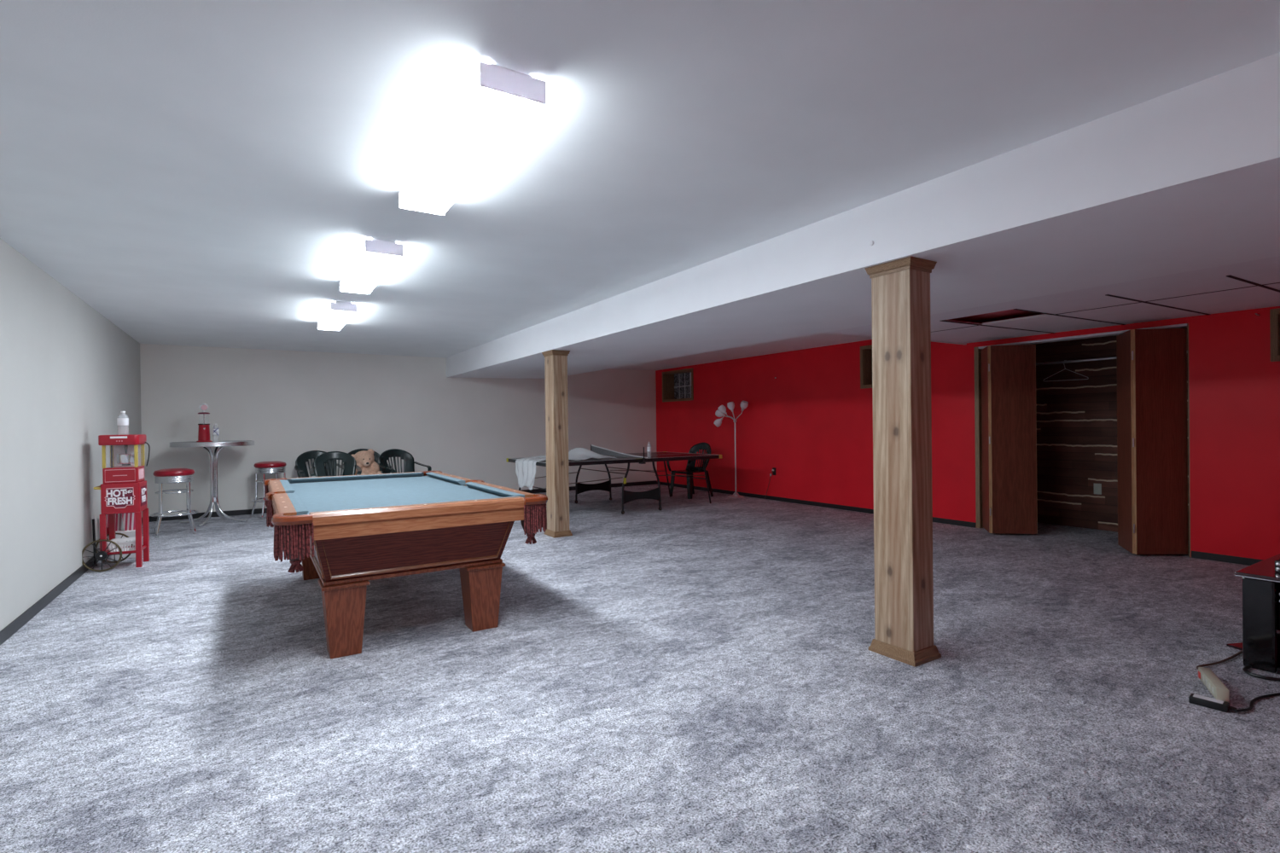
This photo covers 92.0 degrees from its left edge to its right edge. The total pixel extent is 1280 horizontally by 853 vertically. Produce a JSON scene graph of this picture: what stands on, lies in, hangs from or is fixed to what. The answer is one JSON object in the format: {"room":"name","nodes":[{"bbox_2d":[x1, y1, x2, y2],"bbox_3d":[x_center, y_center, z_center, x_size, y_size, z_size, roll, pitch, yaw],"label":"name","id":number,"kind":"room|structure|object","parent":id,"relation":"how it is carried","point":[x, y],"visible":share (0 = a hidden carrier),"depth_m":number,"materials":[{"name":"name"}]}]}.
{"room":"basement game room","nodes":[
{"label":"basement game room","id":0,"kind":"room"},
{"bbox_2d":[0,238,142,631],"bbox_3d":[-3.473,0.070,3.065,0.100,2.400,12.284,-1,0,-32],"label":"wall","id":1,"kind":"structure","parent":0,"point":[67,372],"depth_m":4.55,"materials":[{"name":"beige paint"}]},
{"bbox_2d":[0,517,142,645],"bbox_3d":[-3.412,1.232,3.099,0.012,0.075,12.284,-1,0,-32],"label":"baseboard","id":2,"kind":"structure","parent":1,"relation":"attached to","point":[22,619],"depth_m":4.27,"materials":[{"name":"black plastic"}]},
{"bbox_2d":[139,343,657,516],"bbox_3d":[-2.458,0.025,11.011,10.265,2.400,0.100,-1,0,-32],"label":"wall","id":3,"kind":"structure","parent":0,"point":[291,404],"depth_m":9.71,"materials":[{"name":"beige paint"}]},
{"bbox_2d":[148,480,657,522],"bbox_3d":[-3.163,1.198,10.498,8.271,0.075,0.012,-1,0,-32],"label":"baseboard","id":4,"kind":"structure","parent":3,"relation":"attached to","point":[232,513],"depth_m":8.91,"materials":[{"name":"black plastic"}]},
{"bbox_2d":[0,484,1279,852],"bbox_3d":[0.847,1.232,5.770,10.265,0.050,12.484,-1,0,-32],"label":"floor","id":5,"kind":"structure","parent":0,"point":[695,675],"depth_m":2.77,"materials":[{"name":"carpet"}]},
{"bbox_2d":[92,518,97,566],"bbox_3d":[-5.000,1.063,5.661,0.036,0.431,0.020,-1,0,8],"label":"handle","id":6,"kind":"object","parent":5,"relation":"on","point":[93,520],"visible":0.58,"depth_m":5.65,"materials":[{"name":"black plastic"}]},
{"bbox_2d":[102,527,111,564],"bbox_3d":[-4.989,1.110,5.779,0.070,0.335,0.044,-1,0,-44],"label":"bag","id":7,"kind":"object","parent":5,"relation":"on","point":[107,528],"visible":0.25,"depth_m":5.77,"materials":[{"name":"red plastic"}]},
{"bbox_2d":[81,434,150,571],"bbox_3d":[-4.758,0.675,5.635,0.438,1.200,0.458,-1,0,-28],"label":"cart","id":8,"kind":"object","parent":5,"relation":"on","point":[123,489],"visible":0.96,"depth_m":5.56,"materials":[{"name":"red metal"}]},
{"bbox_2d":[98,434,146,445],"bbox_3d":[-4.723,0.121,5.643,0.286,0.092,0.320,-1,0,-28],"label":"hood","id":9,"kind":"object","parent":8,"relation":"attached to","point":[124,439],"depth_m":5.52,"materials":[{"name":"red metal"}]},
{"bbox_2d":[116,411,128,425],"bbox_3d":[-4.716,-0.033,5.636,0.082,0.216,0.082,-1,0,-32],"label":"water bottle","id":10,"kind":"object","parent":8,"relation":"on","point":[120,421],"visible":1,"depth_m":5.61,"materials":[{"name":"white plastic"}]},
{"bbox_2d":[115,445,133,465],"bbox_3d":[-4.689,0.260,5.650,0.162,0.193,0.148,-1,0,-32],"label":"kettle","id":11,"kind":"object","parent":8,"relation":"on","point":[125,459],"depth_m":5.60,"materials":[{"name":"silver metal"}]},
{"bbox_2d":[106,536,143,552],"bbox_3d":[-4.717,1.088,5.655,0.225,0.104,0.244,-1,0,-28],"label":"plastic basket","id":12,"kind":"object","parent":8,"relation":"on","point":[130,541],"visible":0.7,"depth_m":5.59,"materials":[{"name":"white plastic"}]},
{"bbox_2d":[138,468,144,479],"bbox_3d":[-4.609,0.436,5.709,0.002,0.095,0.190,-1,0,-28],"label":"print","id":13,"kind":"object","parent":8,"relation":"on","point":[141,471],"depth_m":5.70},
{"bbox_2d":[111,529,135,560],"bbox_3d":[-5.000,1.142,5.985,0.240,0.270,0.120,-1,0,-32],"label":"storage box","id":14,"kind":"object","parent":5,"relation":"on","point":[130,533],"visible":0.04,"depth_m":5.95,"materials":[{"name":"white cardboard"}]},
{"bbox_2d":[106,513,122,531],"bbox_3d":[-5.074,0.910,5.956,0.134,0.194,0.100,-1,0,-26],"label":"popcorn box","id":15,"kind":"object","parent":14,"relation":"on","point":[118,516],"visible":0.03,"depth_m":5.94,"materials":[{"name":"white paper"}]},
{"bbox_2d":[122,512,135,530],"bbox_3d":[-4.947,0.904,6.000,0.140,0.202,0.105,-1,0,-38],"label":"popcorn box","id":16,"kind":"object","parent":14,"relation":"on","point":[129,520],"visible":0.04,"depth_m":5.97,"materials":[{"name":"white paper"}]},
{"bbox_2d":[150,468,198,538],"bbox_3d":[-5.535,0.888,7.350,0.469,0.781,0.469,-1,0,-40],"label":"bar stool","id":17,"kind":"object","parent":5,"relation":"on","point":[167,475],"visible":1,"depth_m":7.25,"materials":[{"name":"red metal"}]},
{"bbox_2d":[168,440,254,528],"bbox_3d":[-5.642,0.736,8.180,0.926,1.076,0.926,-1,0,-32],"label":"bistro table","id":18,"kind":"object","parent":5,"relation":"on","point":[212,458],"visible":1,"depth_m":8.14,"materials":[{"name":"silver metal"}]},
{"bbox_2d":[196,403,212,442],"bbox_3d":[-5.630,-0.050,7.978,0.170,0.498,0.170,-1,0,-32],"label":"dispenser","id":19,"kind":"object","parent":18,"relation":"on","point":[204,429],"visible":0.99,"depth_m":7.94,"materials":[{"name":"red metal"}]},
{"bbox_2d":[212,424,219,436],"bbox_3d":[-5.506,0.079,8.019,0.070,0.236,0.071,-1,0,-32],"label":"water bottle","id":20,"kind":"object","parent":18,"relation":"on","point":[214,431],"visible":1,"depth_m":7.99,"materials":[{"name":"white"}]},
{"bbox_2d":[250,460,286,519],"bbox_3d":[-5.192,0.878,8.686,0.469,0.781,0.469,-1,0,38],"label":"bar stool","id":21,"kind":"object","parent":5,"relation":"on","point":[262,468],"visible":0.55,"depth_m":8.54,"materials":[{"name":"silver metal"}]},
{"bbox_2d":[294,450,344,477],"bbox_3d":[-4.618,0.806,8.909,0.636,0.907,0.612,-1,0,-39],"label":"plastic chair","id":22,"kind":"object","parent":5,"relation":"on","point":[300,465],"visible":0.28,"depth_m":9.02,"materials":[{"name":"plastic"}]},
{"bbox_2d":[308,451,361,477],"bbox_3d":[-4.170,0.803,8.470,0.636,0.907,0.612,-1,0,-28],"label":"plastic chair","id":23,"kind":"object","parent":5,"relation":"on","point":[318,468],"visible":0.5,"depth_m":8.69,"materials":[{"name":"plastic"}]},
{"bbox_2d":[343,448,391,473],"bbox_3d":[-4.147,0.799,9.357,0.636,0.907,0.612,-1,0,-35],"label":"plastic chair","id":24,"kind":"object","parent":5,"relation":"on","point":[376,455],"visible":0.09,"depth_m":9.60,"materials":[{"name":"plastic"}]},
{"bbox_2d":[350,448,381,475],"bbox_3d":[-4.070,0.593,9.175,0.416,0.505,0.464,-1,0,-42],"label":"teddy bear","id":25,"kind":"object","parent":24,"relation":"on","point":[364,459],"visible":0.55,"depth_m":9.15},
{"bbox_2d":[378,448,431,473],"bbox_3d":[-3.507,0.792,9.144,0.612,0.907,0.636,0,0,44],"label":"plastic chair","id":26,"kind":"object","parent":5,"relation":"on","point":[409,462],"visible":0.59,"depth_m":9.34,"materials":[{"name":"plastic"}]},
{"bbox_2d":[263,471,548,659],"bbox_3d":[-1.852,0.838,4.478,1.480,0.813,2.700,-1,0,-32],"label":"pool table","id":27,"kind":"object","parent":5,"relation":"on","point":[346,532],"visible":1,"depth_m":3.53,"materials":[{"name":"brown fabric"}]},
{"bbox_2d":[279,479,294,493],"bbox_3d":[-2.687,0.460,4.696,0.056,0.035,1.105,-1,0,-32],"label":"cushion","id":28,"kind":"object","parent":27,"relation":"on","point":[285,486],"depth_m":4.54,"materials":[{"name":"blue fabric"}]},
{"bbox_2d":[286,493,308,515],"bbox_3d":[-2.020,0.456,3.633,0.056,0.035,1.105,-1,0,-32],"label":"cushion","id":29,"kind":"object","parent":27,"relation":"on","point":[295,503],"depth_m":3.47,"materials":[{"name":"blue fabric"}]},
{"bbox_2d":[286,471,423,482],"bbox_3d":[-2.498,0.454,5.499,1.120,0.035,0.056,-1,0,-32],"label":"cushion","id":30,"kind":"object","parent":27,"relation":"on","point":[317,480],"depth_m":5.47,"materials":[{"name":"blue fabric"}]},
{"bbox_2d":[310,496,514,512],"bbox_3d":[-1.215,0.447,3.454,1.120,0.035,0.056,-1,0,-32],"label":"cushion","id":31,"kind":"object","parent":27,"relation":"on","point":[506,497],"depth_m":3.40,"materials":[{"name":"blue fabric"}]},
{"bbox_2d":[425,472,465,485],"bbox_3d":[-1.692,0.445,5.320,0.056,0.035,1.105,-1,0,-32],"label":"cushion","id":32,"kind":"object","parent":27,"relation":"on","point":[451,480],"depth_m":5.21,"materials":[{"name":"blue fabric"}]},
{"bbox_2d":[465,482,524,497],"bbox_3d":[-1.026,0.441,4.257,0.056,0.035,1.105,-1,0,-32],"label":"cushion","id":33,"kind":"object","parent":27,"relation":"on","point":[494,491],"depth_m":4.23,"materials":[{"name":"blue fabric"}]},
{"bbox_2d":[541,349,572,538],"bbox_3d":[-0.935,0.190,6.962,0.224,2.067,0.279,-1,0,-32],"label":"wooden post","id":34,"kind":"object","parent":5,"relation":"on","point":[555,361],"visible":0.98,"depth_m":6.87,"materials":[{"name":"brown wood"}]},
{"bbox_2d":[506,451,721,514],"bbox_3d":[-0.361,0.829,9.273,2.856,0.762,1.536,-1,0,-32],"label":"table","id":35,"kind":"object","parent":5,"relation":"on","point":[654,494],"visible":0.97,"depth_m":9.00,"materials":[{"name":"black metal"}]},
{"bbox_2d":[589,444,647,464],"bbox_3d":[-0.318,0.404,9.301,0.174,0.235,1.600,-1,0,-32],"label":"net","id":36,"kind":"object","parent":35,"relation":"on","point":[594,450],"visible":0.88,"depth_m":9.52,"materials":[{"name":"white fabric"}]},
{"bbox_2d":[666,442,713,499],"bbox_3d":[0.874,0.734,10.488,0.612,0.907,0.636,-1,0,-38],"label":"plastic chair","id":37,"kind":"object","parent":5,"relation":"on","point":[691,468],"visible":0.69,"depth_m":10.48,"materials":[{"name":"plastic"}]},
{"bbox_2d":[713,401,748,498],"bbox_3d":[1.529,0.377,10.313,0.626,1.605,0.279,-1,0,31],"label":"floor lamp","id":38,"kind":"object","parent":5,"relation":"on","point":[721,410],"visible":1,"depth_m":10.28,"materials":[{"name":"silver metal"}]},
{"bbox_2d":[864,256,941,667],"bbox_3d":[1.394,0.177,3.285,0.224,2.067,0.279,-1,0,-32],"label":"wooden post","id":39,"kind":"object","parent":5,"relation":"on","point":[900,288],"visible":1,"depth_m":3.21,"materials":[{"name":"brown wood"}]},
{"bbox_2d":[1188,693,1236,712],"bbox_3d":[2.449,1.185,2.641,0.056,0.032,0.148,-1,0,-39],"label":"power adapter","id":40,"kind":"object","parent":5,"relation":"on","point":[1221,706],"visible":1,"depth_m":2.63,"materials":[{"name":"black plastic"}]},
{"bbox_2d":[1198,667,1229,702],"bbox_3d":[2.580,1.156,2.788,0.048,0.078,0.365,-1,0,33],"label":"power strip","id":41,"kind":"object","parent":5,"relation":"on","point":[1209,679],"visible":1,"depth_m":2.72,"materials":[{"name":"beige plastic"}]},
{"bbox_2d":[1196,650,1242,669],"bbox_3d":[2.918,1.173,3.119,0.573,0.032,0.048,-1,0,-30],"label":"cord","id":42,"kind":"object","parent":5,"relation":"on","point":[1240,652],"visible":0.84,"depth_m":3.10,"materials":[{"name":"black rubber"}]},
{"bbox_2d":[1226,553,1279,674],"bbox_3d":[3.603,0.951,2.793,0.791,0.470,1.390,-1,0,-32],"label":"media stand","id":43,"kind":"object","parent":5,"relation":"on","point":[1259,646],"visible":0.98,"depth_m":3.02,"materials":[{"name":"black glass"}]},
{"bbox_2d":[1274,558,1279,572],"bbox_3d":[3.351,0.690,2.955,0.260,0.055,0.400,-1,0,-32],"label":"cable box","id":44,"kind":"object","parent":43,"relation":"on","point":[1277,561],"visible":1,"depth_m":3.05,"materials":[{"name":"black plastic"}]},
{"bbox_2d":[1234,692,1279,712],"bbox_3d":[2.801,1.185,2.694,0.679,0.018,0.086,-1,0,-14],"label":"cord","id":45,"kind":"object","parent":5,"relation":"on","point":[1251,705],"visible":1,"depth_m":2.67,"materials":[{"name":"black plastic"}]},
{"bbox_2d":[1242,664,1279,681],"bbox_3d":[3.021,1.182,2.889,0.123,0.019,0.298,-1,0,-32],"label":"cord","id":46,"kind":"object","parent":5,"relation":"on","point":[1246,668],"visible":1,"depth_m":2.93,"materials":[{"name":"black plastic"}]},
{"bbox_2d":[0,0,1279,357],"bbox_3d":[0.817,-1.243,5.760,10.265,0.100,12.484,-1,0,-32],"label":"ceiling","id":47,"kind":"structure","parent":0,"point":[209,173],"depth_m":2.40,"materials":[{"name":"paint"}]},
{"bbox_2d":[317,301,357,331],"bbox_3d":[-3.068,-1.103,6.231,0.222,0.089,1.310,-1,0,-32],"label":"ceiling light","id":48,"kind":"object","parent":47,"relation":"attached to","point":[338,313],"visible":1,"depth_m":5.94,"materials":[{"name":"white plastic"}]},
{"bbox_2d":[339,238,403,294],"bbox_3d":[-1.924,-1.109,4.369,0.222,0.089,1.300,-1,0,-32],"label":"ceiling light","id":49,"kind":"object","parent":47,"relation":"attached to","point":[375,258],"visible":1,"depth_m":4.10,"materials":[{"name":"white plastic"}]},
{"bbox_2d":[398,61,546,215],"bbox_3d":[-0.748,-1.116,2.542,0.222,0.089,1.285,-1,0,-32],"label":"ceiling light","id":50,"kind":"object","parent":47,"relation":"attached to","point":[496,103],"visible":1,"depth_m":2.28,"materials":[{"name":"white plastic"}]},
{"bbox_2d":[446,52,1279,378],"bbox_3d":[0.777,-1.026,5.734,1.865,0.333,12.284,-1,0,-32],"label":"ceiling beam","id":51,"kind":"structure","parent":47,"relation":"attached to","point":[1187,178],"depth_m":3.06,"materials":[{"name":"paint"}]},
{"bbox_2d":[613,332,872,370],"bbox_3d":[1.038,-1.177,9.310,2.380,0.066,6.504,-1,0,-32],"label":"ceiling","id":52,"kind":"structure","parent":0,"point":[823,339],"depth_m":9.38,"materials":[{"name":"paint"}]},
{"bbox_2d":[930,340,966,344],"bbox_3d":[2.774,-1.044,6.545,2.380,0.219,0.025,-1,0,-32],"label":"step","id":53,"kind":"structure","parent":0,"point":[931,340],"depth_m":7.02,"materials":[{"name":"paint"}]},
{"bbox_2d":[655,306,1279,559],"bbox_3d":[3.655,-0.034,7.535,0.140,2.400,12.284,-1,0,-32],"label":"wall","id":54,"kind":"structure","parent":0,"point":[812,422],"depth_m":7.45,"materials":[{"name":"red paint"}]},
{"bbox_2d":[662,367,693,402],"bbox_3d":[0.868,-0.797,12.133,0.358,0.605,1.030,-1,0,-32],"label":"window","id":55,"kind":"structure","parent":54,"relation":"in","point":[677,385],"depth_m":12.38,"materials":[{"name":"brown wood"}]},
{"bbox_2d":[772,467,775,475],"bbox_3d":[2.135,0.715,9.835,0.010,0.120,0.076,-1,0,-32],"label":"wall outlet","id":56,"kind":"object","parent":54,"relation":"attached to","point":[774,468],"visible":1,"depth_m":9.83,"materials":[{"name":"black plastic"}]},
{"bbox_2d":[860,344,872,389],"bbox_3d":[3.413,-0.806,8.075,0.358,0.575,1.010,-1,0,-32],"label":"window","id":57,"kind":"structure","parent":54,"relation":"in","point":[865,351],"depth_m":8.39,"materials":[{"name":"brown wood"}]},
{"bbox_2d":[656,481,1263,565],"bbox_3d":[3.605,1.136,7.500,0.012,0.060,12.284,-1,0,-32],"label":"baseboard","id":58,"kind":"structure","parent":54,"relation":"attached to","point":[1229,559],"depth_m":8.34,"materials":[{"name":"black plastic"}]},
{"bbox_2d":[980,344,1037,534],"bbox_3d":[3.916,0.138,6.725,0.382,2.015,0.586,-1,0,-32],"label":"door","id":59,"kind":"structure","parent":54,"relation":"in","point":[1008,373],"depth_m":6.60,"materials":[{"name":"wood"}]},
{"bbox_2d":[974,323,1190,557],"bbox_3d":[4.420,0.124,6.319,0.148,2.075,1.922,-1,0,-32],"label":"trim","id":60,"kind":"structure","parent":54,"relation":"attached to","point":[977,352],"depth_m":7.07,"materials":[{"name":"brown wood"}]},
{"bbox_2d":[978,323,1186,349],"bbox_3d":[4.415,-0.903,6.302,0.142,0.022,1.856,-1,0,-32],"label":"trim","id":61,"kind":"structure","parent":54,"relation":"attached to","point":[1184,325],"depth_m":6.19,"materials":[{"name":"white wood"}]},
{"bbox_2d":[1116,328,1188,554],"bbox_3d":[4.585,0.135,5.634,0.406,2.015,0.528,-1,0,-32],"label":"door","id":62,"kind":"structure","parent":54,"relation":"in","point":[1152,433],"depth_m":5.52,"materials":[{"name":"wood"}]},
{"bbox_2d":[1269,308,1279,361],"bbox_3d":[5.526,-0.743,4.707,0.358,0.425,0.960,-1,0,-32],"label":"window","id":63,"kind":"structure","parent":54,"relation":"in","point":[1274,313],"depth_m":5.00,"materials":[{"name":"brown wood"}]},
{"bbox_2d":[826,256,1279,343],"bbox_3d":[4.302,-0.948,4.106,2.374,0.051,5.780,-1,0,-32],"label":"ceiling tiles","id":64,"kind":"structure","parent":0,"point":[1263,271],"depth_m":4.73,"materials":[{"name":"white tile"}]},
{"bbox_2d":[948,308,1042,323],"bbox_3d":[4.311,-1.023,4.094,2.380,0.020,5.750,-1,0,-32],"label":"ceiling opening","id":65,"kind":"object","parent":64,"relation":"in","point":[1009,314],"depth_m":5.66,"materials":[{"name":"black"}]},
{"bbox_2d":[930,275,1279,333],"bbox_3d":[4.467,-0.945,4.209,1.995,0.036,5.780,-1,0,-32],"label":"grid","id":66,"kind":"object","parent":64,"relation":"attached to","point":[1230,276],"visible":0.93,"depth_m":4.85,"materials":[{"name":"black metal"}]},
{"bbox_2d":[1033,327,1189,541],"bbox_3d":[4.809,-0.045,6.616,0.862,2.400,2.700,-1,0,-32],"label":"wall","id":67,"kind":"structure","parent":0,"point":[1077,420],"depth_m":7.04,"materials":[{"name":"brown wood"}]},
{"bbox_2d":[1093,483,1101,494],"bbox_3d":[5.096,0.696,6.882,0.010,0.120,0.076,-1,0,-32],"label":"wall outlet","id":68,"kind":"object","parent":67,"relation":"attached to","point":[1097,487],"visible":1,"depth_m":6.88,"materials":[{"name":"white plastic"}]},
{"bbox_2d":[1035,350,1187,365],"bbox_3d":[4.726,-0.704,6.566,0.026,0.026,2.598,-1,0,-32],"label":"closet rod","id":69,"kind":"object","parent":67,"relation":"attached to","point":[1110,357],"visible":0.32,"depth_m":6.61,"materials":[{"name":"metal"}]},
{"bbox_2d":[1043,360,1088,381],"bbox_3d":[4.628,-0.611,6.723,0.006,0.222,0.415,-1,0,-44],"label":"clothes hanger","id":70,"kind":"object","parent":69,"relation":"hanging from","point":[1064,360],"visible":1,"depth_m":6.71,"materials":[{"name":"white metal"}]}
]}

